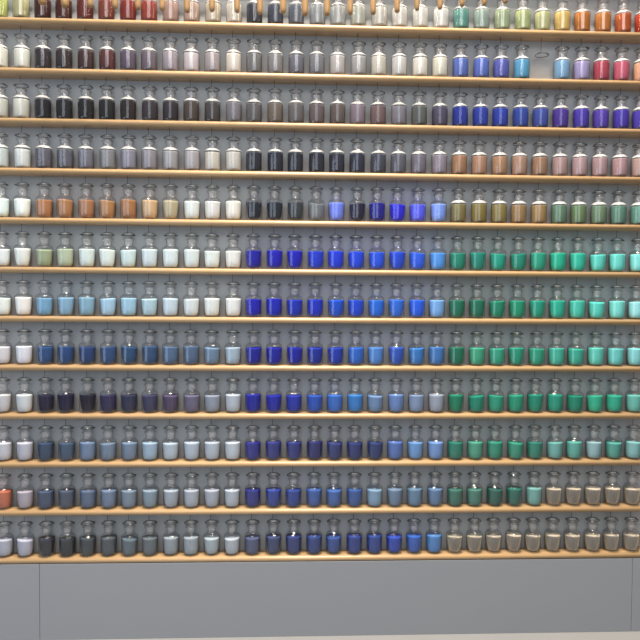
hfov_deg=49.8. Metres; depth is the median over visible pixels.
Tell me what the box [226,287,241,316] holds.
jar
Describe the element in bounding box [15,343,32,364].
jar
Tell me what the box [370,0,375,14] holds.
stick
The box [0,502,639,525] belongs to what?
wall shelf
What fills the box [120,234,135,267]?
jar
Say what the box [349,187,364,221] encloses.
jar
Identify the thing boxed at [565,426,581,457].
jar
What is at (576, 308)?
jar
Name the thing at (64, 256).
jar
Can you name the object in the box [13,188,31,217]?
jar
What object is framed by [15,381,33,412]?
jar
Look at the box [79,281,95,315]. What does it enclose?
jar
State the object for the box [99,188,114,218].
jar
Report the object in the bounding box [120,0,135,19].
bottle
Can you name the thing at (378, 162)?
bottle
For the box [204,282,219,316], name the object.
jar
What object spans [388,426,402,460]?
jar
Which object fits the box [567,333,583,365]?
jar
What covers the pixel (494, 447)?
jar
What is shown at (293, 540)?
jar
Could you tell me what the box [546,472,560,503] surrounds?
jar
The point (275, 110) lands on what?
bottle
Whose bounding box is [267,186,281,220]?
jar
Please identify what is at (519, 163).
bottle
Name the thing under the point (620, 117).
bottle
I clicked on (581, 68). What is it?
bottle
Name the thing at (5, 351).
jar
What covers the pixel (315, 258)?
jar
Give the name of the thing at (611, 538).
jar
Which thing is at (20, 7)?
bottle
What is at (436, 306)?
jar
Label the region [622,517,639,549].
jar
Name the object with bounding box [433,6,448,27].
bottle
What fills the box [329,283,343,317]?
jar
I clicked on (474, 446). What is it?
jar
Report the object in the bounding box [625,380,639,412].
jar
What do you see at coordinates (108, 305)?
jar
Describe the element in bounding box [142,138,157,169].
bottle
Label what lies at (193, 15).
bottle
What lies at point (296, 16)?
bottle
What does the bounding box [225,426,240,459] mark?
jar
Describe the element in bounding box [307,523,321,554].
jar
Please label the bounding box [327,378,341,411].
jar
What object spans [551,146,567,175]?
bottle
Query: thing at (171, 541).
jar
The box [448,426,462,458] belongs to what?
jar
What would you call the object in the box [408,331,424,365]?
jar
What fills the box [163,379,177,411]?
jar
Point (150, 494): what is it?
jar
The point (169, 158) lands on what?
bottle
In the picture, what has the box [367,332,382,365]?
jar
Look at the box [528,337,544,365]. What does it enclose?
jar
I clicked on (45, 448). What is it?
jar
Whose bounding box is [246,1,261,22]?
bottle
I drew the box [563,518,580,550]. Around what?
jar
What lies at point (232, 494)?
jar
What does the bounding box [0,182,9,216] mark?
jar
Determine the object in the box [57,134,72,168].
bottle
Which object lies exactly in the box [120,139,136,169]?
bottle
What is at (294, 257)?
jar
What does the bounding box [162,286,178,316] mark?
jar
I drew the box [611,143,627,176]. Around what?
bottle
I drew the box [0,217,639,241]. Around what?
wall shelf
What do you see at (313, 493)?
jar
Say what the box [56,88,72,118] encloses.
bottle
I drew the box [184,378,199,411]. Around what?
jar
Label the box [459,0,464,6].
stick
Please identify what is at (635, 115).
bottle
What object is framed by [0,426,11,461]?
jar
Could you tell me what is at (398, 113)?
bottle
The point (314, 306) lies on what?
jar
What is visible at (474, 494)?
jar
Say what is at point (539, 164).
bottle
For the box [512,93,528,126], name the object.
bottle
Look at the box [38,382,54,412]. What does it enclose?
jar
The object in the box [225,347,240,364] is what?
jar
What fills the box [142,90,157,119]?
bottle
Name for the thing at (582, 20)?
bottle
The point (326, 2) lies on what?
stick
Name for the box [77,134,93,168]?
bottle
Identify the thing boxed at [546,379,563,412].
jar
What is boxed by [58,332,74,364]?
jar
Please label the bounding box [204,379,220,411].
jar
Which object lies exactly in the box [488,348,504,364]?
jar
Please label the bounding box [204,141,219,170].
bottle
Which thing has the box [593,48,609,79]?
bottle
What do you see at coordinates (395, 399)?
jar
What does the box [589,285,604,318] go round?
jar
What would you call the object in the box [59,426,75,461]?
jar
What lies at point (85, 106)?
bottle
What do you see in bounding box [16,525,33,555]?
jar
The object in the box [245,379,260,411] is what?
jar
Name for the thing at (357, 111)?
bottle
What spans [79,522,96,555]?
jar
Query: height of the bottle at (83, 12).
0.135 m
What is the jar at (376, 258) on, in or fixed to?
on the wall shelf at (76, 270)
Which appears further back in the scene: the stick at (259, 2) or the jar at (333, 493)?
the jar at (333, 493)
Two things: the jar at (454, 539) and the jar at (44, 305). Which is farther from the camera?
the jar at (454, 539)
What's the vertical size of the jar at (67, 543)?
0.135 m
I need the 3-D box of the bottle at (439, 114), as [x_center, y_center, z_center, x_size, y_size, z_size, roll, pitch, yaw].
[0.473,-0.830,2.725,0.061,0.135,0.061,2,3,42]
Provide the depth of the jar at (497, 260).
2.73 m
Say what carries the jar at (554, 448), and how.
on the wall shelf at (601, 460)
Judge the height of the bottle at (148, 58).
0.135 m
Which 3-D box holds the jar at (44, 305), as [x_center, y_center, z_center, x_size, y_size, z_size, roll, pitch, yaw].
[-1.071,-0.083,2.683,0.064,0.135,0.064,0,2,-23]
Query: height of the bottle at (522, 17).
0.135 m
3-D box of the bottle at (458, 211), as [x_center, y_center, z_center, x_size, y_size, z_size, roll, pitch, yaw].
[0.549,-0.452,2.741,0.061,0.135,0.061,0,2,-5]
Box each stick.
[38,0,45,4]
[61,0,68,7]
[87,0,92,7]
[112,0,117,8]
[135,0,140,9]
[159,0,164,10]
[184,0,189,12]
[209,0,214,11]
[234,0,239,12]
[257,0,262,14]
[280,0,285,13]
[302,0,307,15]
[324,0,329,15]
[347,0,352,14]
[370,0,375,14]
[394,0,399,12]
[414,0,419,10]
[437,0,442,9]
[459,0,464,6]
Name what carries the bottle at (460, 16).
on the wall shelf at (20, 23)
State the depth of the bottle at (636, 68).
2.74 m
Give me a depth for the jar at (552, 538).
2.79 m
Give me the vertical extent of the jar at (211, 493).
0.135 m
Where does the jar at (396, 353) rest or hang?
on the wall shelf at (10, 366)
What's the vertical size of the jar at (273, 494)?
0.135 m
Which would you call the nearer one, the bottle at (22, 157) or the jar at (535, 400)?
the bottle at (22, 157)
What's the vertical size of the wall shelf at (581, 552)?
0.022 m
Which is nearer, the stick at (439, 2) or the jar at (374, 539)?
the stick at (439, 2)
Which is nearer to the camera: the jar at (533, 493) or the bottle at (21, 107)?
the bottle at (21, 107)
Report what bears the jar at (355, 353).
on the wall shelf at (10, 366)
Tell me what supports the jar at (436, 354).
on the wall shelf at (10, 366)
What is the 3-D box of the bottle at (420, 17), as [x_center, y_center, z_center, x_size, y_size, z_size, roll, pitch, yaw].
[0.394,-1.208,2.706,0.061,0.135,0.061,2,2,29]
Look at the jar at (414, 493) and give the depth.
2.75 m
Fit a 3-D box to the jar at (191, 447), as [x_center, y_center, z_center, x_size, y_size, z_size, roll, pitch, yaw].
[-0.506,0.486,2.727,0.064,0.135,0.064,2,2,29]
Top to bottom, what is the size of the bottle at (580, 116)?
0.135 m
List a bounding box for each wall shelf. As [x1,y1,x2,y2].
[0,17,639,57]
[0,67,639,100]
[0,118,639,147]
[0,168,639,194]
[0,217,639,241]
[0,267,639,287]
[0,315,639,334]
[0,363,639,381]
[0,411,639,429]
[0,456,639,477]
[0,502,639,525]
[0,547,639,563]
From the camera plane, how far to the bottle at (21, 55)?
2.62 m
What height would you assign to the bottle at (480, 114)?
0.135 m
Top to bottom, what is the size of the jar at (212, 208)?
0.135 m
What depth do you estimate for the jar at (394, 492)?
2.75 m
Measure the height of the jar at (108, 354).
0.135 m
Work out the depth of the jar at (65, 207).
2.65 m
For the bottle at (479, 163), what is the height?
0.135 m
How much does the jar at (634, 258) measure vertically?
0.135 m
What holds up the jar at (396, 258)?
on the wall shelf at (76, 270)
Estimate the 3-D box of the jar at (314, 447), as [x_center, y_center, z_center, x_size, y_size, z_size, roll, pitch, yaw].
[-0.021,0.489,2.751,0.064,0.135,0.064,0,2,-19]
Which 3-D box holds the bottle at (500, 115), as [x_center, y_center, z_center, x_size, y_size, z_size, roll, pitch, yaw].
[0.714,-0.829,2.734,0.061,0.135,0.061,1,2,28]
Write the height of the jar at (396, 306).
0.135 m
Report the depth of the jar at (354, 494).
2.74 m
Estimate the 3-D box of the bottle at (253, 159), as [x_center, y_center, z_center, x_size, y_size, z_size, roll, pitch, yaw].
[-0.258,-0.645,2.697,0.061,0.135,0.061,0,2,-16]
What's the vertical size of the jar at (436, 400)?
0.135 m
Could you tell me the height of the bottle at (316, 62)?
0.135 m
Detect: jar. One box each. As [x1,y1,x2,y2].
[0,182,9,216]
[0,237,10,266]
[0,297,11,315]
[0,329,11,364]
[0,393,10,413]
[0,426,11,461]
[0,474,11,507]
[0,525,13,555]
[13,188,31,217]
[14,233,30,266]
[15,286,32,315]
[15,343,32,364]
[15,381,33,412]
[16,474,33,507]
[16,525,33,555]
[17,426,32,461]
[35,232,52,266]
[36,183,52,217]
[36,282,53,315]
[36,342,53,364]
[37,427,54,459]
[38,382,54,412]
[38,474,54,507]
[38,521,55,556]
[56,183,72,217]
[56,233,73,265]
[58,281,73,315]
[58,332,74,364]
[58,379,74,411]
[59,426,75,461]
[59,474,74,509]
[59,525,75,556]
[78,184,94,217]
[78,238,95,265]
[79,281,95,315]
[79,330,95,364]
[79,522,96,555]
[80,379,95,412]
[80,426,96,461]
[80,478,96,507]
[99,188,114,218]
[99,238,115,267]
[100,289,115,315]
[100,335,115,364]
[100,379,115,411]
[100,426,115,461]
[100,477,117,506]
[101,523,116,556]
[120,184,135,218]
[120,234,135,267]
[121,295,136,316]
[121,335,136,364]
[121,381,137,411]
[121,478,137,506]
[122,426,137,461]
[122,525,136,555]
[141,191,157,218]
[141,379,157,411]
[142,233,156,267]
[142,286,156,316]
[142,331,158,364]
[142,426,157,460]
[142,473,157,507]
[142,524,157,554]
[162,237,178,266]
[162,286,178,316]
[162,426,177,460]
[163,190,178,218]
[163,331,177,363]
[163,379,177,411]
[163,473,179,506]
[163,520,178,553]
[183,239,199,266]
[183,282,199,316]
[183,330,199,364]
[183,529,198,553]
[184,185,199,219]
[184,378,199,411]
[184,426,199,459]
[184,473,198,506]
[204,239,219,268]
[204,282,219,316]
[204,330,219,364]
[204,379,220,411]
[204,426,219,460]
[204,473,219,507]
[204,524,218,554]
[205,185,220,219]
[224,524,239,554]
[225,234,240,268]
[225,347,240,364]
[225,378,240,411]
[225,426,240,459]
[225,473,239,508]
[226,188,241,219]
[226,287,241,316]
[244,524,260,553]
[245,343,261,364]
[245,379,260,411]
[245,426,259,458]
[245,473,259,506]
[246,189,261,219]
[246,234,261,268]
[246,288,260,316]
[265,426,280,459]
[265,520,281,552]
[266,249,282,268]
[266,286,281,316]
[266,347,281,365]
[266,378,281,412]
[266,473,281,506]
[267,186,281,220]
[286,378,300,411]
[286,426,301,458]
[286,473,301,506]
[286,524,300,552]
[287,240,302,267]
[287,284,301,317]
[287,332,301,365]
[288,187,302,220]
[307,284,322,317]
[307,332,322,365]
[307,378,322,411]
[307,426,321,460]
[307,477,321,506]
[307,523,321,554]
[308,235,322,267]
[309,189,324,220]
[326,476,341,506]
[326,519,341,554]
[327,332,343,365]
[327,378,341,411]
[327,426,342,458]
[328,235,342,269]
[329,192,343,220]
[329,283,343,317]
[346,476,362,507]
[346,523,361,553]
[347,426,362,458]
[348,242,363,269]
[348,297,363,317]
[348,332,363,365]
[348,378,362,411]
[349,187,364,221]
[366,476,382,505]
[366,519,381,552]
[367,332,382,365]
[367,426,382,459]
[368,378,382,412]
[369,188,384,221]
[369,241,384,269]
[369,289,383,317]
[386,523,401,552]
[387,472,401,505]
[388,298,404,317]
[388,379,403,411]
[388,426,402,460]
[389,193,405,221]
[389,331,404,365]
[390,241,404,268]
[406,472,422,506]
[406,523,421,553]
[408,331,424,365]
[408,426,422,458]
[409,191,425,221]
[409,300,424,317]
[409,379,423,411]
[410,236,425,268]
[426,519,441,552]
[427,426,443,458]
[427,472,442,505]
[429,285,444,317]
[429,347,444,365]
[429,379,443,412]
[430,248,445,270]
[431,189,445,222]
[446,520,462,551]
[447,472,462,506]
[448,334,464,365]
[448,379,463,412]
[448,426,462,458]
[449,245,465,270]
[449,285,464,317]
[466,472,482,504]
[467,426,482,457]
[467,522,481,551]
[469,247,485,270]
[469,290,484,318]
[469,347,484,365]
[469,379,484,412]
[486,425,502,457]
[486,472,501,505]
[486,524,501,550]
[487,386,503,412]
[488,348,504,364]
[489,290,504,318]
[490,237,505,270]
[505,522,521,552]
[506,472,521,504]
[507,380,523,411]
[508,426,523,459]
[509,290,525,318]
[509,335,524,365]
[511,237,525,269]
[524,518,539,550]
[525,475,541,506]
[526,426,541,457]
[527,385,543,412]
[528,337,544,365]
[530,243,546,269]
[530,285,545,318]
[545,519,560,549]
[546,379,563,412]
[546,426,562,459]
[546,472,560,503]
[549,252,566,271]
[549,286,565,318]
[549,333,564,365]
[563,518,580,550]
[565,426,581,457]
[565,472,581,503]
[566,380,582,412]
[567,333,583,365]
[568,286,585,318]
[570,243,585,271]
[584,472,600,505]
[584,518,600,552]
[586,426,601,459]
[587,333,603,365]
[587,382,602,411]
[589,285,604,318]
[590,238,606,271]
[602,517,619,551]
[603,472,620,505]
[605,380,622,412]
[605,426,621,459]
[608,244,625,271]
[608,293,625,318]
[608,332,623,365]
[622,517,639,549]
[623,472,639,505]
[624,426,639,457]
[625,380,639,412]
[627,288,639,318]
[627,343,639,365]
[629,251,639,270]
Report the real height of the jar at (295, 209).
0.135 m
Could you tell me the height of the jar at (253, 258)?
0.135 m
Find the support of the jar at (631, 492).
on the wall shelf at (57, 510)
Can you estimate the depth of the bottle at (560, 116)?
2.72 m
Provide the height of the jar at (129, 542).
0.135 m
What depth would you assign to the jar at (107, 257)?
2.66 m
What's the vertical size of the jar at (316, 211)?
0.135 m
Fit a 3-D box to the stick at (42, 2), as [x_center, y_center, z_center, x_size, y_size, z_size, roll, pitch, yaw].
[-0.987,-1.339,2.447,0.029,0.437,0.029,0,2,-3]
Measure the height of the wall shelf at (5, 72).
0.063 m
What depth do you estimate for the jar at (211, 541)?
2.73 m
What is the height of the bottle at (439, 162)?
0.135 m
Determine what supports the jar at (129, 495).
on the wall shelf at (57, 510)
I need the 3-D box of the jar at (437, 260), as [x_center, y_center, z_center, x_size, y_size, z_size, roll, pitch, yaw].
[0.469,-0.264,2.743,0.064,0.135,0.064,1,2,14]
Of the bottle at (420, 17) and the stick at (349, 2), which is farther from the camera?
the bottle at (420, 17)
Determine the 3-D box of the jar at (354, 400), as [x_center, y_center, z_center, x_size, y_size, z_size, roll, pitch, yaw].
[0.140,0.301,2.751,0.064,0.135,0.064,0,2,-3]
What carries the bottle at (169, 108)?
on the wall shelf at (42, 123)
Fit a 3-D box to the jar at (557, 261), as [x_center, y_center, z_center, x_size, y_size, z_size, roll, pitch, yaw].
[0.954,-0.261,2.764,0.064,0.135,0.064,-1,3,-41]
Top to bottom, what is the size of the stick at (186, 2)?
0.453 m
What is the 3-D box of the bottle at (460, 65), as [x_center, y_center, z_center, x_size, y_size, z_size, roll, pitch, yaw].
[0.554,-1.018,2.721,0.061,0.135,0.061,-1,2,-27]
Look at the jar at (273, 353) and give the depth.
2.70 m
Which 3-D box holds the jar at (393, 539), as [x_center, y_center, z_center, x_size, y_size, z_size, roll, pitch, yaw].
[0.298,0.868,2.776,0.064,0.135,0.064,-1,2,-35]
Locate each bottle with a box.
[0,0,7,16]
[0,37,8,66]
[0,88,8,117]
[0,138,8,167]
[13,0,29,17]
[13,37,29,67]
[13,83,29,117]
[14,133,30,167]
[34,0,50,17]
[34,38,51,67]
[34,88,51,117]
[36,138,52,167]
[55,0,71,18]
[55,38,72,68]
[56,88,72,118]
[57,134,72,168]
[77,0,93,18]
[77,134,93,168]
[78,36,93,68]
[78,86,93,118]
[98,0,113,19]
[99,38,114,69]
[99,87,114,119]
[99,140,115,168]
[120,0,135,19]
[120,39,135,69]
[120,85,136,119]
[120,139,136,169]
[141,0,156,20]
[141,37,156,70]
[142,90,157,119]
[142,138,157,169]
[162,38,177,70]
[162,90,177,120]
[162,140,178,169]
[163,1,178,20]
[184,0,199,21]
[184,42,198,71]
[184,91,198,120]
[184,141,199,169]
[204,92,219,121]
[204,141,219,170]
[205,0,220,21]
[205,41,219,71]
[226,2,241,22]
[226,39,241,71]
[226,91,240,121]
[226,137,241,170]
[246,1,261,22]
[246,100,261,121]
[246,141,261,170]
[247,40,261,72]
[267,42,282,72]
[267,88,282,122]
[267,139,282,171]
[268,4,282,23]
[287,140,302,171]
[288,92,303,122]
[289,2,303,23]
[289,44,303,73]
[309,5,324,24]
[309,44,324,73]
[309,91,324,122]
[309,138,324,171]
[329,143,344,172]
[330,1,345,24]
[330,42,344,74]
[330,94,344,123]
[350,4,365,25]
[350,95,365,123]
[350,154,364,172]
[351,53,366,74]
[370,95,385,123]
[370,141,385,172]
[371,6,386,25]
[371,43,386,74]
[390,142,405,173]
[391,95,406,124]
[392,1,407,26]
[392,43,406,75]
[411,140,425,173]
[412,1,427,26]
[412,47,427,75]
[412,91,426,124]
[431,140,446,173]
[432,44,447,76]
[432,93,447,125]
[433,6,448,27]
[450,191,465,222]
[451,145,466,173]
[452,48,468,76]
[452,92,467,125]
[453,2,468,27]
[471,143,486,174]
[471,192,486,222]
[472,94,487,125]
[473,3,489,28]
[474,48,488,77]
[491,141,507,174]
[491,189,506,222]
[492,93,507,126]
[493,49,508,77]
[494,2,509,28]
[510,203,526,222]
[511,146,526,174]
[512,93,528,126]
[513,49,529,77]
[514,0,530,29]
[531,145,547,175]
[531,195,546,223]
[532,97,548,126]
[534,1,550,29]
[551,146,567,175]
[551,190,566,223]
[552,98,568,127]
[553,48,569,78]
[554,0,570,30]
[570,191,586,223]
[571,147,587,175]
[573,46,589,79]
[573,98,588,127]
[574,1,590,30]
[590,194,606,223]
[591,146,607,176]
[592,99,608,127]
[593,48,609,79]
[594,1,610,31]
[610,196,626,224]
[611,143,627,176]
[612,100,629,128]
[613,50,629,80]
[614,3,631,31]
[630,191,639,224]
[631,149,639,176]
[632,96,639,128]
[633,49,639,80]
[634,5,639,31]
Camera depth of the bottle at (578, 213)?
2.74 m
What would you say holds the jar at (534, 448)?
on the wall shelf at (601, 460)
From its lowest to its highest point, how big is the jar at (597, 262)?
0.135 m
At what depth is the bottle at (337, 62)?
2.68 m
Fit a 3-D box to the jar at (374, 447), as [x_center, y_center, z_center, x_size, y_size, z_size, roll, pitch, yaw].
[0.220,0.490,2.759,0.064,0.135,0.064,0,2,-24]
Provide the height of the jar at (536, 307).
0.135 m
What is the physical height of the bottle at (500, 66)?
0.135 m
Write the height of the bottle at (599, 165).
0.135 m
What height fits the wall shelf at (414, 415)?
0.063 m
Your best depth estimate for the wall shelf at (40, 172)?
2.69 m
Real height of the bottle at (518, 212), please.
0.135 m
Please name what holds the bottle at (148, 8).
on the wall shelf at (20, 23)
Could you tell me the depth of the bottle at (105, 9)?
2.63 m
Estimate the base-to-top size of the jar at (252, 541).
0.135 m
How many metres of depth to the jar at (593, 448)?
2.78 m
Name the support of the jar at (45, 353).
on the wall shelf at (10, 366)
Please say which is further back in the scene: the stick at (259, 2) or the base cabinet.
the base cabinet
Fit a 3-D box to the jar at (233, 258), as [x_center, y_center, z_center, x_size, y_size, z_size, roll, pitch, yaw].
[-0.341,-0.268,2.709,0.064,0.135,0.064,0,2,-18]
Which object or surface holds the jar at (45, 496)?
on the wall shelf at (57, 510)
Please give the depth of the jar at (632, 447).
2.78 m
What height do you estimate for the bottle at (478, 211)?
0.135 m
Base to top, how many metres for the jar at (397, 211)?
0.135 m
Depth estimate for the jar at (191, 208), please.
2.67 m
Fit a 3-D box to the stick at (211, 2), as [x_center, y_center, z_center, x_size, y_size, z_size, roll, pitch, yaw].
[-0.387,-1.331,2.473,0.022,0.447,0.022,0,2,-3]
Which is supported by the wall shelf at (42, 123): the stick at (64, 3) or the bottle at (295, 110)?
the bottle at (295, 110)
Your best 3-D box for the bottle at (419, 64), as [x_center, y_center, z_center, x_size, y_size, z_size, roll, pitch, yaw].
[0.393,-1.019,2.713,0.061,0.135,0.061,0,2,-7]
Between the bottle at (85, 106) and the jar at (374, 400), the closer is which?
the bottle at (85, 106)
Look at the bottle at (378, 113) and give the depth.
2.69 m
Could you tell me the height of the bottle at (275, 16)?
0.135 m
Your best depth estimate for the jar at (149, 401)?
2.69 m
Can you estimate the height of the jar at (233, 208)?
0.135 m
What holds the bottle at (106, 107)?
on the wall shelf at (42, 123)
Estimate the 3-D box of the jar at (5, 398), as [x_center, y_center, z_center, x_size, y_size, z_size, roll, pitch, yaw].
[-1.235,0.293,2.688,0.064,0.135,0.064,1,2,7]
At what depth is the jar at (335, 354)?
2.72 m
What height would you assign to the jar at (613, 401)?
0.135 m
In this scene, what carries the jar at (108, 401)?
on the wall shelf at (414, 415)
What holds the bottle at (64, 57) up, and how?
on the wall shelf at (5, 72)
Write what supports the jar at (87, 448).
on the wall shelf at (601, 460)
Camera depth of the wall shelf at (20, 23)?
2.68 m
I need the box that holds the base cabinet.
[0,558,639,639]
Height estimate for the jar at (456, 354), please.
0.135 m
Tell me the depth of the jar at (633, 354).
2.77 m
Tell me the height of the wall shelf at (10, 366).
0.063 m
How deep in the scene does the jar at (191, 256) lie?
2.68 m
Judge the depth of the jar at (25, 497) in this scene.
2.69 m
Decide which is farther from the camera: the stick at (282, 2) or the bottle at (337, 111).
the bottle at (337, 111)
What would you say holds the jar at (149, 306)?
on the wall shelf at (12, 318)
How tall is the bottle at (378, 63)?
0.135 m
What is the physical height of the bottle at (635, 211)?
0.135 m
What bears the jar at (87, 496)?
on the wall shelf at (57, 510)
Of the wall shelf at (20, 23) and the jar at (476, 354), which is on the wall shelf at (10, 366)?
the jar at (476, 354)
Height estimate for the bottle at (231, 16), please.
0.135 m
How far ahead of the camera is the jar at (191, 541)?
2.72 m
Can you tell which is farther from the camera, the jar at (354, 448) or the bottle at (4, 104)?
the jar at (354, 448)
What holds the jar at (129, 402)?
on the wall shelf at (414, 415)
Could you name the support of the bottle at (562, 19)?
on the wall shelf at (20, 23)
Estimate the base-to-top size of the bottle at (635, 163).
0.135 m
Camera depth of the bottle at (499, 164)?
2.72 m
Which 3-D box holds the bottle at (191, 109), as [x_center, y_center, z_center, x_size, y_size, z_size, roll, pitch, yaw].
[-0.500,-0.835,2.680,0.061,0.135,0.061,1,2,5]
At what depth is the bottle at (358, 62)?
2.68 m
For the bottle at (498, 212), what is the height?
0.135 m
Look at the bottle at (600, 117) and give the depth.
2.73 m
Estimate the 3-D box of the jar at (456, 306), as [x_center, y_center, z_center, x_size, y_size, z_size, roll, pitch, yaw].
[0.546,-0.074,2.753,0.064,0.135,0.064,0,2,-22]
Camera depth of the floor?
2.74 m
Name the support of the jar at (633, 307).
on the wall shelf at (12, 318)
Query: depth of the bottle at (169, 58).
2.65 m
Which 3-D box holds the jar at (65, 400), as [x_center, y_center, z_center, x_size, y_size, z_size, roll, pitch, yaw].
[-0.994,0.295,2.700,0.064,0.135,0.064,-1,3,-43]
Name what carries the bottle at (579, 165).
on the wall shelf at (40, 172)
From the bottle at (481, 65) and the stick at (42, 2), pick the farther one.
the bottle at (481, 65)
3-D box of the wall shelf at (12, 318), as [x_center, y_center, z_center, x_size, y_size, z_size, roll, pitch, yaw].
[0.021,0.021,2.735,3.000,0.063,0.070,0,2,-3]
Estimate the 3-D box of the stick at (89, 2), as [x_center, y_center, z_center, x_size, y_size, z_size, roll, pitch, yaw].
[-0.819,-1.335,2.454,0.024,0.444,0.024,0,2,-3]
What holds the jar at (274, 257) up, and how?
on the wall shelf at (76, 270)
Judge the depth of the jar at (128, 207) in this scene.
2.66 m
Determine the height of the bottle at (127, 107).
0.135 m
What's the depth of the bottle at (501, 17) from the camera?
2.70 m
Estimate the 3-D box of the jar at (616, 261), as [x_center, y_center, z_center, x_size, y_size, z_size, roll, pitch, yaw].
[1.196,-0.260,2.776,0.064,0.135,0.064,-1,2,-31]
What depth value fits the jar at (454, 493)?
2.76 m
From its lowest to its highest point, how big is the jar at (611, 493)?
0.135 m
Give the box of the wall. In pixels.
[0,0,639,551]
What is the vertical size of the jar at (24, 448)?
0.135 m
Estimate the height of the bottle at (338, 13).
0.135 m
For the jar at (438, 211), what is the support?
on the wall shelf at (355, 225)
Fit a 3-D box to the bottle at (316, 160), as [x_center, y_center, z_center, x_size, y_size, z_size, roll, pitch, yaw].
[-0.013,-0.644,2.710,0.061,0.135,0.061,1,2,24]
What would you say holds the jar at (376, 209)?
on the wall shelf at (355, 225)
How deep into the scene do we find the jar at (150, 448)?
2.70 m
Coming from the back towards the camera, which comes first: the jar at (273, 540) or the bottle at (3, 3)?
the jar at (273, 540)
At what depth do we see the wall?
2.76 m
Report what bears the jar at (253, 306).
on the wall shelf at (12, 318)
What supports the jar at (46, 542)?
on the wall shelf at (581, 552)
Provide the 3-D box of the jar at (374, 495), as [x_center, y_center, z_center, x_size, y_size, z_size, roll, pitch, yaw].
[0.219,0.679,2.766,0.064,0.135,0.064,-1,2,-36]
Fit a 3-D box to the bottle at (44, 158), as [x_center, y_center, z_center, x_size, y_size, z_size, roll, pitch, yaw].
[-1.065,-0.650,2.663,0.061,0.135,0.061,0,2,-9]
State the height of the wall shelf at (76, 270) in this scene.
0.063 m
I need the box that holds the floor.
[77,631,639,639]
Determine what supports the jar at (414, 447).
on the wall shelf at (601, 460)
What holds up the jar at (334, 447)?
on the wall shelf at (601, 460)
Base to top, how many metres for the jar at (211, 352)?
0.135 m
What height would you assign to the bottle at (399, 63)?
0.135 m
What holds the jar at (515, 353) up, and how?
on the wall shelf at (10, 366)
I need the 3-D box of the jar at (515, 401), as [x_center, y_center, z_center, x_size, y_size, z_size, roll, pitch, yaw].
[0.787,0.304,2.777,0.064,0.135,0.064,0,2,-1]
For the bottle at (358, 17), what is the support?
on the wall shelf at (20, 23)
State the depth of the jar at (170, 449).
2.70 m
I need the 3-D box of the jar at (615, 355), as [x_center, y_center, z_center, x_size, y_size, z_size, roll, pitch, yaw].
[1.195,0.118,2.788,0.064,0.135,0.064,0,2,-4]
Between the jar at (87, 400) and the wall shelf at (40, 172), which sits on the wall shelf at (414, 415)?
the jar at (87, 400)
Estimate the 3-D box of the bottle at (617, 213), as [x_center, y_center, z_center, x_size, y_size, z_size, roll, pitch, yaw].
[1.197,-0.448,2.768,0.061,0.135,0.061,0,2,-9]
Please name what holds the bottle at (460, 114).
on the wall shelf at (42, 123)
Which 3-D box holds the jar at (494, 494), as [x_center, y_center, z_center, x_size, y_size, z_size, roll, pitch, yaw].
[0.706,0.681,2.788,0.064,0.135,0.064,0,2,-16]
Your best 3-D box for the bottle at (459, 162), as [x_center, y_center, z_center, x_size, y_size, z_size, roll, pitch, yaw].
[0.551,-0.641,2.733,0.061,0.135,0.061,2,3,40]
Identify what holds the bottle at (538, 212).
on the wall shelf at (355, 225)
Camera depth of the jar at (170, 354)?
2.69 m
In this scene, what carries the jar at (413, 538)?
on the wall shelf at (581, 552)
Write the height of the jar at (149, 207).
0.135 m
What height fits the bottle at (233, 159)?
0.135 m
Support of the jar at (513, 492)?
on the wall shelf at (57, 510)
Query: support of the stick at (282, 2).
hanging from the rail
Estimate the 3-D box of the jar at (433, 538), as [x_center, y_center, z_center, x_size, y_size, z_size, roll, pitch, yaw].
[0.460,0.869,2.783,0.064,0.135,0.064,0,2,2]
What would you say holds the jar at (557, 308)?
on the wall shelf at (12, 318)
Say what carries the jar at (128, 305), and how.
on the wall shelf at (12, 318)
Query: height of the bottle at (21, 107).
0.135 m
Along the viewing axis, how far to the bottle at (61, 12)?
2.62 m
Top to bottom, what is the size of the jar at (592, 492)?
0.135 m
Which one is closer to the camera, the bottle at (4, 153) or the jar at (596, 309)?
the bottle at (4, 153)
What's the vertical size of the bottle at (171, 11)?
0.135 m
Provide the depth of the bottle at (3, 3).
2.62 m
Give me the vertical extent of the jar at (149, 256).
0.135 m
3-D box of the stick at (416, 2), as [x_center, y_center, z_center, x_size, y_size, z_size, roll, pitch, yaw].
[0.355,-1.338,2.506,0.020,0.425,0.020,0,2,-3]
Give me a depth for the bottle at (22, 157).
2.64 m
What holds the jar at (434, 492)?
on the wall shelf at (57, 510)
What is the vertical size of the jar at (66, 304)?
0.135 m
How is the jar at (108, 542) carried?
on the wall shelf at (581, 552)
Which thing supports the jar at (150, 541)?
on the wall shelf at (581, 552)
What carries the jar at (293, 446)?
on the wall shelf at (601, 460)
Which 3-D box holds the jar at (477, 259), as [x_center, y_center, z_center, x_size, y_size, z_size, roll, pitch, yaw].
[0.629,-0.263,2.750,0.064,0.135,0.064,1,2,8]
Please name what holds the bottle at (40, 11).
on the wall shelf at (20, 23)
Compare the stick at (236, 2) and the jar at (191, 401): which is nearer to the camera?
the stick at (236, 2)
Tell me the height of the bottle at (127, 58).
0.135 m
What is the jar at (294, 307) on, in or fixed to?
on the wall shelf at (12, 318)
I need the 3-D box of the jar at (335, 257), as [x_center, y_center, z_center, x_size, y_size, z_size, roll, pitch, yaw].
[0.062,-0.266,2.727,0.064,0.135,0.064,0,2,0]
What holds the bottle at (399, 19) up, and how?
on the wall shelf at (20, 23)
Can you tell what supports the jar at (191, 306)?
on the wall shelf at (12, 318)
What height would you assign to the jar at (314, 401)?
0.135 m
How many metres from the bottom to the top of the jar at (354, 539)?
0.135 m
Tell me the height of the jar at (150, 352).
0.135 m
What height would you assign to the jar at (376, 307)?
0.135 m
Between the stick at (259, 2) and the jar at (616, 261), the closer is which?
the stick at (259, 2)
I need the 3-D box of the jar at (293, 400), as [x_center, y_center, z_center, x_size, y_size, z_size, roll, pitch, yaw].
[-0.104,0.299,2.739,0.064,0.135,0.064,-1,2,-27]

